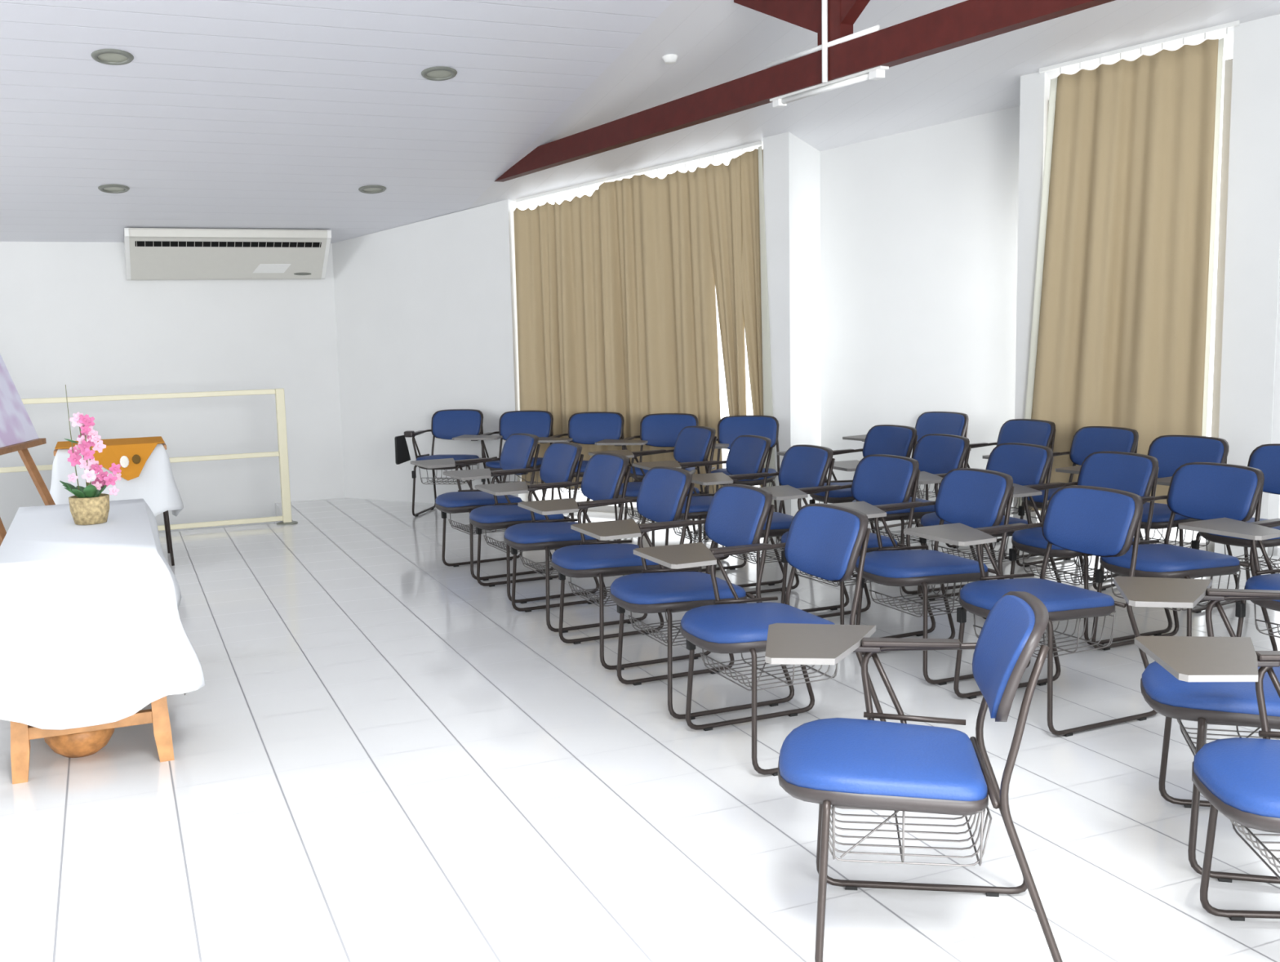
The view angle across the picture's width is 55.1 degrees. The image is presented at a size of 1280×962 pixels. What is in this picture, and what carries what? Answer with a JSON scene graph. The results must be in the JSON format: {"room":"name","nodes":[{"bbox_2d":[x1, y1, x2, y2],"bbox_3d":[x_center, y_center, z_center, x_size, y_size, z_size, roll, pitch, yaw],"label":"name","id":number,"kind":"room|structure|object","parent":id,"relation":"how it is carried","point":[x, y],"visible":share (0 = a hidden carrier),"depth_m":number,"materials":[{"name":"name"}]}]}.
{"room":"classroom","nodes":[
{"label":"classroom","id":0,"kind":"room"},
{"bbox_2d":[0,241,345,532],"bbox_3d":[-5.019,0.509,9.467,5.610,4.630,0.120,-4,8,-23],"label":"wall","id":1,"kind":"structure","parent":0,"point":[71,315],"depth_m":9.84,"materials":[{"name":"white paint"}]},
{"bbox_2d":[124,227,331,279],"bbox_3d":[-3.225,-1.775,9.646,1.510,0.367,0.498,-4,8,-23],"label":"air conditioner","id":2,"kind":"object","parent":1,"relation":"attached to","point":[150,253],"visible":1,"depth_m":9.58,"materials":[{"name":"beige plastic"}]},
{"bbox_2d":[135,240,321,248],"bbox_3d":[-3.164,-1.829,9.493,1.370,0.045,0.052,-4,8,-23],"label":"vent","id":3,"kind":"object","parent":2,"relation":"attached to","point":[139,244],"depth_m":9.49,"materials":[{"name":"black plastic"}]},
{"bbox_2d":[0,484,1279,961],"bbox_3d":[0.833,0.811,5.071,12.600,0.120,14.000,-4,8,-23],"label":"floor","id":4,"kind":"structure","parent":0,"point":[379,756],"depth_m":3.70,"materials":[{"name":"white tile"}]},
{"bbox_2d":[0,437,55,546],"bbox_3d":[-3.145,-0.146,5.665,1.158,1.813,0.937,-4,8,-23],"label":"easel","id":5,"kind":"object","parent":4,"relation":"on","point":[22,447],"visible":0.36,"depth_m":6.07,"materials":[{"name":"brown wood"}]},
{"bbox_2d":[0,354,39,447],"bbox_3d":[-3.140,-0.558,5.678,0.303,0.815,0.920,-2,7,-6],"label":"poster","id":6,"kind":"object","parent":5,"relation":"on","point":[16,426],"visible":1,"depth_m":6.02,"materials":[{"name":"paper"}]},
{"bbox_2d":[44,728,114,757],"bbox_3d":[-1.904,0.873,4.176,0.232,0.102,0.232,-4,8,-23],"label":"bowl","id":7,"kind":"object","parent":4,"relation":"on","point":[87,743],"visible":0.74,"depth_m":4.09,"materials":[{"name":"brown wood"}]},
{"bbox_2d":[10,695,174,784],"bbox_3d":[-2.061,0.522,4.593,0.482,0.700,1.440,-4,8,-23],"label":"side table","id":8,"kind":"object","parent":4,"relation":"on","point":[21,734],"visible":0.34,"depth_m":3.98,"materials":[{"name":"brown wood"}]},
{"bbox_2d":[0,498,204,729],"bbox_3d":[-2.062,0.438,4.567,0.729,0.542,1.689,-4,8,-23],"label":"tablecloth","id":9,"kind":"object","parent":8,"relation":"on","point":[92,633],"visible":0.99,"depth_m":3.91,"materials":[{"name":"white fabric"}]},
{"bbox_2d":[59,384,121,524],"bbox_3d":[-2.063,-0.103,4.604,0.191,0.520,0.192,2,8,21],"label":"flower pot","id":10,"kind":"object","parent":9,"relation":"on","point":[88,505],"visible":1,"depth_m":4.57,"materials":[{"name":"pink plant"}]},
{"bbox_2d":[53,442,174,565],"bbox_3d":[-3.247,0.145,7.598,0.620,0.745,0.520,-4,8,-23],"label":"table","id":11,"kind":"object","parent":4,"relation":"on","point":[166,515],"visible":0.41,"depth_m":7.53,"materials":[{"name":"brown wood"}]},
{"bbox_2d":[49,443,183,516],"bbox_3d":[-3.250,0.006,7.578,0.769,0.478,0.730,-4,8,-23],"label":"tablecloth","id":12,"kind":"object","parent":11,"relation":"on","point":[155,484],"visible":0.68,"depth_m":7.37,"materials":[{"name":"white fabric"}]},
{"bbox_2d":[54,435,164,480],"bbox_3d":[-3.225,-0.130,7.496,0.600,0.214,0.545,-4,8,-23],"label":"table runner","id":13,"kind":"object","parent":12,"relation":"on","point":[131,454],"visible":0.94,"depth_m":7.32,"materials":[{"name":"orange fabric"}]},
{"bbox_2d":[0,387,297,530],"bbox_3d":[-4.745,-0.018,8.131,4.775,1.000,0.150,-4,8,-23],"label":"railing","id":14,"kind":"object","parent":4,"relation":"on","point":[282,453],"visible":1,"depth_m":8.88,"materials":[{"name":"beige metal"}]},
{"bbox_2d":[394,408,489,515],"bbox_3d":[-1.484,-0.135,9.352,0.569,0.782,0.635,0,7,11],"label":"chair","id":15,"kind":"object","parent":4,"relation":"on","point":[449,424],"visible":0.74,"depth_m":9.47,"materials":[{"name":"blue fabric"}]},
{"bbox_2d":[418,462,479,484],"bbox_3d":[-1.447,-0.063,9.352,0.376,0.137,0.345,0,7,11],"label":"basket","id":16,"kind":"object","parent":15,"relation":"on","point":[467,465],"depth_m":9.23,"materials":[{"name":"grey metal"}]},
{"bbox_2d":[410,433,553,580],"bbox_3d":[-0.928,0.129,7.176,0.635,0.782,0.654,-5,8,-28],"label":"chair","id":17,"kind":"object","parent":4,"relation":"on","point":[518,450],"visible":0.73,"depth_m":7.06,"materials":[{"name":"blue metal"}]},
{"bbox_2d":[448,513,506,534],"bbox_3d":[-0.891,0.208,7.116,0.345,0.137,0.376,-5,8,-28],"label":"basket","id":18,"kind":"object","parent":17,"relation":"on","point":[462,525],"depth_m":7.04,"materials":[{"name":"grey metal"}]},
{"bbox_2d":[452,410,561,499],"bbox_3d":[-0.963,-0.107,9.040,0.654,0.782,0.635,0,7,11],"label":"chair","id":19,"kind":"object","parent":4,"relation":"on","point":[538,423],"visible":0.5,"depth_m":9.18,"materials":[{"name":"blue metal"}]},
{"bbox_2d":[489,471,545,484],"bbox_3d":[-0.885,-0.035,9.033,0.376,0.137,0.345,0,7,11],"label":"basket","id":20,"kind":"object","parent":19,"relation":"on","point":[541,482],"depth_m":8.98,"materials":[{"name":"grey metal"}]},
{"bbox_2d":[443,441,599,603],"bbox_3d":[-0.647,0.197,6.584,0.635,0.782,0.654,-5,8,-26],"label":"chair","id":21,"kind":"object","parent":4,"relation":"on","point":[560,460],"visible":0.76,"depth_m":6.47,"materials":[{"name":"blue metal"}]},
{"bbox_2d":[483,529,530,552],"bbox_3d":[-0.613,0.278,6.523,0.345,0.137,0.376,-5,8,-26],"label":"basket","id":22,"kind":"object","parent":21,"relation":"on","point":[500,542],"depth_m":6.49,"materials":[{"name":"grey metal"}]},
{"bbox_2d":[474,452,647,632],"bbox_3d":[-0.394,0.270,5.964,0.635,0.782,0.654,-5,8,-25],"label":"chair","id":23,"kind":"object","parent":4,"relation":"on","point":[604,473],"visible":0.8,"depth_m":5.85,"materials":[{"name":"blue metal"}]},
{"bbox_2d":[519,548,558,576],"bbox_3d":[-0.361,0.351,5.902,0.345,0.137,0.376,-5,8,-25],"label":"basket","id":24,"kind":"object","parent":23,"relation":"on","point":[537,563],"depth_m":5.86,"materials":[{"name":"grey metal"}]},
{"bbox_2d":[537,411,634,519],"bbox_3d":[-0.435,-0.079,8.729,0.654,0.782,0.635,0,7,13],"label":"chair","id":25,"kind":"object","parent":4,"relation":"on","point":[590,427],"visible":0.56,"depth_m":8.87,"materials":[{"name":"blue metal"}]},
{"bbox_2d":[560,476,582,492],"bbox_3d":[-0.357,-0.006,8.719,0.376,0.137,0.345,0,7,13],"label":"basket","id":26,"kind":"object","parent":25,"relation":"on","point":[572,489],"depth_m":8.61,"materials":[{"name":"grey metal"}]},
{"bbox_2d":[517,466,711,670],"bbox_3d":[-0.120,0.345,5.324,0.635,0.782,0.654,-5,8,-24],"label":"chair","id":27,"kind":"object","parent":4,"relation":"on","point":[663,491],"visible":0.78,"depth_m":5.21,"materials":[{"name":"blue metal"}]},
{"bbox_2d":[568,571,670,606],"bbox_3d":[-0.088,0.426,5.262,0.345,0.137,0.376,-5,8,-24],"label":"basket","id":28,"kind":"object","parent":27,"relation":"on","point":[604,574],"depth_m":5.12,"materials":[{"name":"grey metal"}]},
{"bbox_2d":[595,413,703,533],"bbox_3d":[0.088,-0.052,8.424,0.654,0.782,0.635,0,7,13],"label":"chair","id":29,"kind":"object","parent":4,"relation":"on","point":[659,429],"visible":0.37,"depth_m":8.56,"materials":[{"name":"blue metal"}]},
{"bbox_2d":[588,426,728,559],"bbox_3d":[0.106,0.072,7.441,0.635,0.782,0.654,-5,8,-25],"label":"chair","id":30,"kind":"object","parent":4,"relation":"on","point":[693,443],"visible":0.58,"depth_m":7.41,"materials":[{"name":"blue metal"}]},
{"bbox_2d":[625,502,683,522],"bbox_3d":[0.139,0.152,7.379,0.345,0.137,0.376,-5,8,-25],"label":"basket","id":31,"kind":"object","parent":30,"relation":"on","point":[635,515],"depth_m":7.39,"materials":[{"name":"grey metal"}]},
{"bbox_2d":[570,484,794,719],"bbox_3d":[0.148,0.422,4.676,0.635,0.782,0.654,-4,8,-23],"label":"chair","id":32,"kind":"object","parent":4,"relation":"on","point":[737,514],"visible":0.82,"depth_m":4.55,"materials":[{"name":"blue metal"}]},
{"bbox_2d":[628,602,746,646],"bbox_3d":[0.178,0.502,4.613,0.345,0.137,0.376,-4,8,-23],"label":"basket","id":33,"kind":"object","parent":32,"relation":"on","point":[673,609],"depth_m":4.52,"materials":[{"name":"grey metal"}]},
{"bbox_2d":[632,435,783,586],"bbox_3d":[0.370,0.152,6.763,0.635,0.782,0.654,-4,8,-21],"label":"chair","id":34,"kind":"object","parent":4,"relation":"on","point":[747,454],"visible":0.56,"depth_m":6.70,"materials":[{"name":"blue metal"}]},
{"bbox_2d":[672,517,711,542],"bbox_3d":[0.397,0.233,6.699,0.345,0.137,0.376,-4,8,-21],"label":"basket","id":35,"kind":"object","parent":34,"relation":"on","point":[688,531],"depth_m":6.65,"materials":[{"name":"grey metal"}]},
{"bbox_2d":[674,414,786,540],"bbox_3d":[0.608,-0.019,8.075,0.654,0.782,0.635,0,7,13],"label":"chair","id":36,"kind":"object","parent":4,"relation":"on","point":[731,427],"visible":0.46,"depth_m":8.21,"materials":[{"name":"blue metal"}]},
{"bbox_2d":[712,480,774,493],"bbox_3d":[0.686,0.054,8.065,0.376,0.137,0.345,0,7,13],"label":"basket","id":37,"kind":"object","parent":36,"relation":"on","point":[772,482],"depth_m":7.87,"materials":[{"name":"grey metal"}]},
{"bbox_2d":[633,502,886,776],"bbox_3d":[0.395,0.487,4.119,0.635,0.782,0.654,-4,8,-23],"label":"chair","id":38,"kind":"object","parent":4,"relation":"on","point":[824,541],"visible":0.88,"depth_m":4.04,"materials":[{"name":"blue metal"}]},
{"bbox_2d":[699,648,837,690],"bbox_3d":[0.425,0.567,4.056,0.345,0.137,0.376,-4,8,-23],"label":"basket","id":39,"kind":"object","parent":38,"relation":"on","point":[729,668],"depth_m":4.01,"materials":[{"name":"grey metal"}]},
{"bbox_2d":[691,444,848,612],"bbox_3d":[0.603,0.224,6.155,0.635,0.782,0.654,-4,8,-23],"label":"chair","id":40,"kind":"object","parent":4,"relation":"on","point":[802,465],"visible":0.43,"depth_m":6.09,"materials":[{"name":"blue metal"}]},
{"bbox_2d":[722,536,782,563],"bbox_3d":[0.634,0.305,6.092,0.345,0.137,0.376,-4,8,-23],"label":"basket","id":41,"kind":"object","parent":40,"relation":"on","point":[750,553],"depth_m":6.05,"materials":[{"name":"grey metal"}]},
{"bbox_2d":[760,453,935,637],"bbox_3d":[0.894,0.287,5.611,0.635,0.782,0.654,-5,8,-26],"label":"chair","id":42,"kind":"object","parent":4,"relation":"on","point":[877,478],"visible":0.62,"depth_m":5.57,"materials":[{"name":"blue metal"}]},
{"bbox_2d":[795,567,872,586],"bbox_3d":[0.928,0.367,5.550,0.345,0.137,0.376,-5,8,-26],"label":"basket","id":43,"kind":"object","parent":42,"relation":"on","point":[838,584],"depth_m":5.47,"materials":[{"name":"grey metal"}]},
{"bbox_2d":[777,424,928,549],"bbox_3d":[1.246,0.075,7.223,0.635,0.782,0.654,-5,8,-28],"label":"chair","id":44,"kind":"object","parent":4,"relation":"on","point":[886,439],"visible":0.31,"depth_m":7.18,"materials":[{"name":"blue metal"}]},
{"bbox_2d":[833,433,977,594],"bbox_3d":[1.380,0.153,6.582,0.635,0.782,0.654,-4,8,-23],"label":"chair","id":45,"kind":"object","parent":4,"relation":"on","point":[935,453],"visible":0.41,"depth_m":6.48,"materials":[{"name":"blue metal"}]},
{"bbox_2d":[870,518,933,543],"bbox_3d":[1.411,0.233,6.519,0.345,0.137,0.376,-4,8,-23],"label":"basket","id":46,"kind":"object","parent":45,"relation":"on","point":[893,535],"depth_m":6.43,"materials":[{"name":"grey metal"}]},
{"bbox_2d":[842,411,968,529],"bbox_3d":[1.792,-0.055,8.153,0.635,0.782,0.654,-7,9,-36],"label":"chair","id":47,"kind":"object","parent":4,"relation":"on","point":[953,423],"visible":0.27,"depth_m":8.17,"materials":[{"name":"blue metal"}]},
{"bbox_2d":[915,483,939,498],"bbox_3d":[1.838,0.024,8.099,0.345,0.137,0.376,-7,9,-36],"label":"basket","id":48,"kind":"object","parent":47,"relation":"on","point":[920,491],"depth_m":8.02,"materials":[{"name":"grey metal"}]},
{"bbox_2d":[764,591,1062,961],"bbox_3d":[0.604,0.646,2.828,0.635,0.782,0.654,0,7,9],"label":"chair","id":49,"kind":"object","parent":4,"relation":"on","point":[869,763],"visible":1,"depth_m":2.68,"materials":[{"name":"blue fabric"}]},
{"bbox_2d":[828,804,991,866],"bbox_3d":[0.591,0.728,2.761,0.345,0.137,0.376,0,7,9],"label":"basket","id":50,"kind":"object","parent":49,"relation":"on","point":[961,810],"depth_m":2.65,"materials":[{"name":"grey metal"}]},
{"bbox_2d":[831,467,1030,684],"bbox_3d":[1.135,0.355,5.027,0.635,0.782,0.654,-4,8,-23],"label":"chair","id":51,"kind":"object","parent":4,"relation":"on","point":[975,498],"visible":0.83,"depth_m":4.91,"materials":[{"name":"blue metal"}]},
{"bbox_2d":[869,581,968,617],"bbox_3d":[1.165,0.436,4.964,0.345,0.137,0.376,-4,8,-23],"label":"basket","id":52,"kind":"object","parent":51,"relation":"on","point":[919,583],"depth_m":4.94,"materials":[{"name":"grey metal"}]},
{"bbox_2d":[917,442,1061,619],"bbox_3d":[1.623,0.219,6.015,0.635,0.782,0.654,-4,8,-23],"label":"chair","id":53,"kind":"object","parent":4,"relation":"on","point":[1027,464],"visible":0.4,"depth_m":5.94,"materials":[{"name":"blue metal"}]},
{"bbox_2d":[930,536,1031,564],"bbox_3d":[1.653,0.300,5.952,0.345,0.137,0.376,-4,8,-23],"label":"basket","id":54,"kind":"object","parent":53,"relation":"on","point":[958,551],"depth_m":5.94,"materials":[{"name":"grey metal"}]},
{"bbox_2d":[945,418,1055,559],"bbox_3d":[2.110,0.031,7.420,0.635,0.782,0.654,-5,8,-28],"label":"chair","id":55,"kind":"object","parent":4,"relation":"on","point":[1031,431],"visible":0.28,"depth_m":7.41,"materials":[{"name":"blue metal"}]},
{"bbox_2d":[1004,497,1038,514],"bbox_3d":[2.147,0.111,7.359,0.345,0.137,0.376,-5,8,-28],"label":"basket","id":56,"kind":"object","parent":55,"relation":"on","point":[1011,513],"depth_m":7.32,"materials":[{"name":"grey metal"}]},
{"bbox_2d":[903,484,1157,736],"bbox_3d":[1.395,0.427,4.416,0.635,0.782,0.654,-5,8,-25],"label":"chair","id":57,"kind":"object","parent":4,"relation":"on","point":[1096,521],"visible":0.89,"depth_m":4.33,"materials":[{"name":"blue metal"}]},
{"bbox_2d":[973,610,1115,657],"bbox_3d":[1.428,0.507,4.354,0.345,0.137,0.376,-5,8,-25],"label":"basket","id":58,"kind":"object","parent":57,"relation":"on","point":[1086,614],"depth_m":4.25,"materials":[{"name":"grey metal"}]},
{"bbox_2d":[982,426,1143,580],"bbox_3d":[2.355,0.102,6.811,0.635,0.782,0.654,-5,8,-30],"label":"chair","id":59,"kind":"object","parent":4,"relation":"on","point":[1087,440],"visible":0.34,"depth_m":6.84,"materials":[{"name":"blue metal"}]},
{"bbox_2d":[1029,506,1038,523],"bbox_3d":[2.394,0.182,6.752,0.345,0.137,0.376,-5,8,-30],"label":"basket","id":60,"kind":"object","parent":59,"relation":"on","point":[1029,506],"depth_m":6.81,"materials":[{"name":"grey metal"}]},
{"bbox_2d":[1008,451,1172,645],"bbox_3d":[1.921,0.274,5.533,0.635,0.782,0.654,-5,8,-25],"label":"chair","id":61,"kind":"object","parent":4,"relation":"on","point":[1137,473],"visible":0.69,"depth_m":5.44,"materials":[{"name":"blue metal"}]},
{"bbox_2d":[1022,551,1125,585],"bbox_3d":[1.954,0.354,5.471,0.345,0.137,0.376,-5,8,-25],"label":"basket","id":62,"kind":"object","parent":61,"relation":"on","point":[1081,575],"depth_m":5.44,"materials":[{"name":"grey metal"}]},
{"bbox_2d":[1055,435,1239,603],"bbox_3d":[2.552,0.177,6.188,0.635,0.782,0.654,-6,9,-35],"label":"chair","id":63,"kind":"object","parent":4,"relation":"on","point":[1171,451],"visible":0.36,"depth_m":6.17,"materials":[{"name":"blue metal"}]},
{"bbox_2d":[1138,526,1209,547],"bbox_3d":[2.597,0.256,6.133,0.345,0.137,0.376,-6,9,-35],"label":"basket","id":64,"kind":"object","parent":63,"relation":"on","point":[1178,529],"depth_m":6.14,"materials":[{"name":"grey metal"}]},
{"bbox_2d":[1047,462,1277,650],"bbox_3d":[2.130,0.332,5.037,0.635,0.782,0.654,-5,8,-26],"label":"chair","id":65,"kind":"object","parent":4,"relation":"on","point":[1200,491],"visible":0.69,"depth_m":4.93,"materials":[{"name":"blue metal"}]},
{"bbox_2d":[1111,569,1240,610],"bbox_3d":[2.165,0.412,4.976,0.345,0.137,0.376,-5,8,-26],"label":"basket","id":66,"kind":"object","parent":65,"relation":"on","point":[1214,572],"depth_m":4.81,"materials":[{"name":"grey metal"}]},
{"bbox_2d":[1113,576,1279,883],"bbox_3d":[1.633,0.566,3.279,0.635,0.782,0.654,1,7,15],"label":"chair","id":67,"kind":"object","parent":4,"relation":"on","point":[1216,703],"visible":0.74,"depth_m":3.16,"materials":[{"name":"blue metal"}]},
{"bbox_2d":[1177,719,1279,755],"bbox_3d":[1.612,0.648,3.214,0.345,0.137,0.376,1,7,15],"label":"basket","id":68,"kind":"object","parent":67,"relation":"on","point":[1188,739],"depth_m":3.22,"materials":[{"name":"grey metal"}]},
{"bbox_2d":[1133,635,1279,920],"bbox_3d":[1.476,0.651,2.636,0.635,0.782,0.654,-1,7,6],"label":"chair","id":69,"kind":"object","parent":4,"relation":"on","point":[1239,777],"visible":1,"depth_m":2.67,"materials":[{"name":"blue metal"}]},
{"bbox_2d":[1230,819,1279,879],"bbox_3d":[1.467,0.733,2.569,0.345,0.137,0.376,-1,7,6],"label":"basket","id":70,"kind":"object","parent":69,"relation":"on","point":[1250,833],"depth_m":2.63,"materials":[{"name":"grey metal"}]},
{"bbox_2d":[1156,443,1279,613],"bbox_3d":[2.805,0.237,5.668,0.635,0.782,0.654,-6,9,-33],"label":"chair","id":71,"kind":"object","parent":4,"relation":"on","point":[1265,457],"visible":0.32,"depth_m":5.73,"materials":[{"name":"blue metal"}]},
{"bbox_2d":[1205,539,1279,573],"bbox_3d":[2.847,0.317,5.611,0.345,0.137,0.376,-6,9,-33],"label":"basket","id":72,"kind":"object","parent":71,"relation":"on","point":[1261,561],"depth_m":5.65,"materials":[{"name":"grey metal"}]},
{"bbox_2d":[1177,517,1279,637],"bbox_3d":[2.409,0.405,4.416,0.635,0.782,0.654,-5,8,-28],"label":"chair","id":73,"kind":"object","parent":4,"relation":"on","point":[1259,531],"visible":0.8,"depth_m":4.42,"materials":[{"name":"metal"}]},
{"bbox_2d":[1253,603,1279,637],"bbox_3d":[2.446,0.485,4.356,0.345,0.137,0.376,-5,8,-28],"label":"basket","id":74,"kind":"object","parent":73,"relation":"on","point":[1255,620],"depth_m":4.41,"materials":[{"name":"grey metal"}]},
{"bbox_2d":[0,0,1279,243],"bbox_3d":[-0.140,-2.382,3.947,10.620,2.313,13.410,-4,8,-23],"label":"ceiling","id":75,"kind":"structure","parent":0,"point":[258,114],"depth_m":6.96,"materials":[{"name":"white paint"}]},
{"bbox_2d":[90,48,133,65],"bbox_3d":[-2.585,-2.076,6.018,0.193,0.040,0.190,-4,8,-18],"label":"recessed light","id":76,"kind":"object","parent":75,"relation":"in","point":[111,56],"visible":1,"depth_m":6.01,"materials":[{"name":"glass"}]},
{"bbox_2d":[97,53,127,62],"bbox_3d":[-2.584,-2.077,6.018,0.138,0.002,0.138,-4,-2,-23],"label":"diffuser","id":77,"kind":"object","parent":76,"relation":"attached to","point":[108,57],"depth_m":6.02,"materials":[{"name":"white glass"}]},
{"bbox_2d":[97,183,129,193],"bbox_3d":[-3.492,-1.939,8.151,0.193,0.040,0.190,-4,8,-18],"label":"recessed light","id":78,"kind":"object","parent":75,"relation":"in","point":[110,188],"visible":1,"depth_m":8.14,"materials":[{"name":"glass"}]},
{"bbox_2d":[102,186,124,191],"bbox_3d":[-3.492,-1.940,8.151,0.138,0.002,0.138,-4,-2,-23],"label":"diffuser","id":79,"kind":"object","parent":78,"relation":"attached to","point":[104,188],"depth_m":8.15,"materials":[{"name":"white glass"}]},
{"bbox_2d":[358,185,386,193],"bbox_3d":[-1.895,-2.064,8.698,0.193,0.040,0.190,-4,8,-18],"label":"recessed light","id":80,"kind":"object","parent":75,"relation":"in","point":[367,188],"visible":1,"depth_m":8.69,"materials":[{"name":"glass"}]},
{"bbox_2d":[363,187,382,191],"bbox_3d":[-1.895,-2.065,8.697,0.138,0.002,0.138,-4,-2,-23],"label":"diffuser","id":81,"kind":"object","parent":80,"relation":"attached to","point":[369,189],"depth_m":8.71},
{"bbox_2d":[421,66,457,80],"bbox_3d":[-1.082,-2.192,6.613,0.193,0.040,0.190,-4,8,-18],"label":"recessed light","id":82,"kind":"object","parent":75,"relation":"in","point":[437,72],"visible":1,"depth_m":6.60,"materials":[{"name":"glass"}]},
{"bbox_2d":[426,70,451,78],"bbox_3d":[-1.082,-2.193,6.613,0.138,0.002,0.138,-4,-2,-23],"label":"diffuser","id":83,"kind":"object","parent":82,"relation":"attached to","point":[433,73],"depth_m":6.62,"materials":[{"name":"white glass"}]},
{"bbox_2d":[515,140,761,204],"bbox_3d":[-0.058,-2.191,8.793,2.020,0.289,0.024,3,8,30],"label":"track","id":84,"kind":"object","parent":75,"relation":"attached to","point":[713,154],"visible":1,"depth_m":8.74,"materials":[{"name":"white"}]},
{"bbox_2d":[513,145,776,511],"bbox_3d":[-0.003,-1.064,8.892,2.174,2.475,0.116,3,8,30],"label":"curtain","id":85,"kind":"object","parent":84,"relation":"hanging from","point":[615,285],"visible":0.73,"depth_m":8.83,"materials":[{"name":"beige fabric"}]},
{"bbox_2d":[662,53,678,64],"bbox_3d":[0.163,-2.287,6.665,0.089,0.040,0.088,-3,7,-14],"label":"ceiling sensor","id":86,"kind":"object","parent":75,"relation":"attached to","point":[668,59],"visible":1,"depth_m":6.64,"materials":[{"name":"white plastic"}]},
{"bbox_2d":[494,0,1115,182],"bbox_3d":[1.429,-2.001,4.245,0.070,0.760,10.259,-5,8,-28],"label":"roof truss","id":87,"kind":"object","parent":75,"relation":"attached to","point":[968,21],"visible":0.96,"depth_m":5.40,"materials":[{"name":"red wood"}]},
{"bbox_2d":[765,0,888,107],"bbox_3d":[0.796,-2.054,5.376,0.086,0.692,0.803,-5,8,-28],"label":"lamp","id":88,"kind":"object","parent":87,"relation":"attached to","point":[877,73],"visible":1,"depth_m":5.33,"materials":[{"name":"white metal"}]},
{"bbox_2d":[1039,20,1239,73],"bbox_3d":[2.819,-2.455,6.984,1.060,0.172,0.024,3,8,30],"label":"track","id":89,"kind":"object","parent":75,"relation":"attached to","point":[1203,31],"visible":1,"depth_m":6.96,"materials":[{"name":"white metal"}]},
{"bbox_2d":[1017,37,1223,510],"bbox_3d":[2.781,-1.135,7.196,1.070,2.682,0.098,3,8,30],"label":"curtain","id":90,"kind":"object","parent":89,"relation":"hanging from","point":[1121,329],"visible":0.81,"depth_m":7.12,"materials":[{"name":"beige fabric"}]},
{"bbox_2d":[332,13,1279,557],"bbox_3d":[1.230,-1.288,8.506,8.300,3.163,0.680,3,8,30],"label":"wall","id":91,"kind":"structure","parent":0,"point":[901,267],"depth_m":8.41,"materials":[{"name":"white paint"}]},
{"bbox_2d":[1040,57,1232,551],"bbox_3d":[2.941,-1.003,7.337,1.010,2.816,0.040,3,8,30],"label":"window","id":92,"kind":"structure","parent":91,"relation":"in","point":[1228,63],"depth_m":7.05,"materials":[{"name":"white glass"}]},
{"bbox_2d":[1267,271,1279,555],"bbox_3d":[3.809,-1.003,6.839,0.450,2.904,0.040,3,8,30],"label":"window","id":93,"kind":"structure","parent":91,"relation":"in","point":[1274,501],"depth_m":7.01,"materials":[{"name":"white glass"}]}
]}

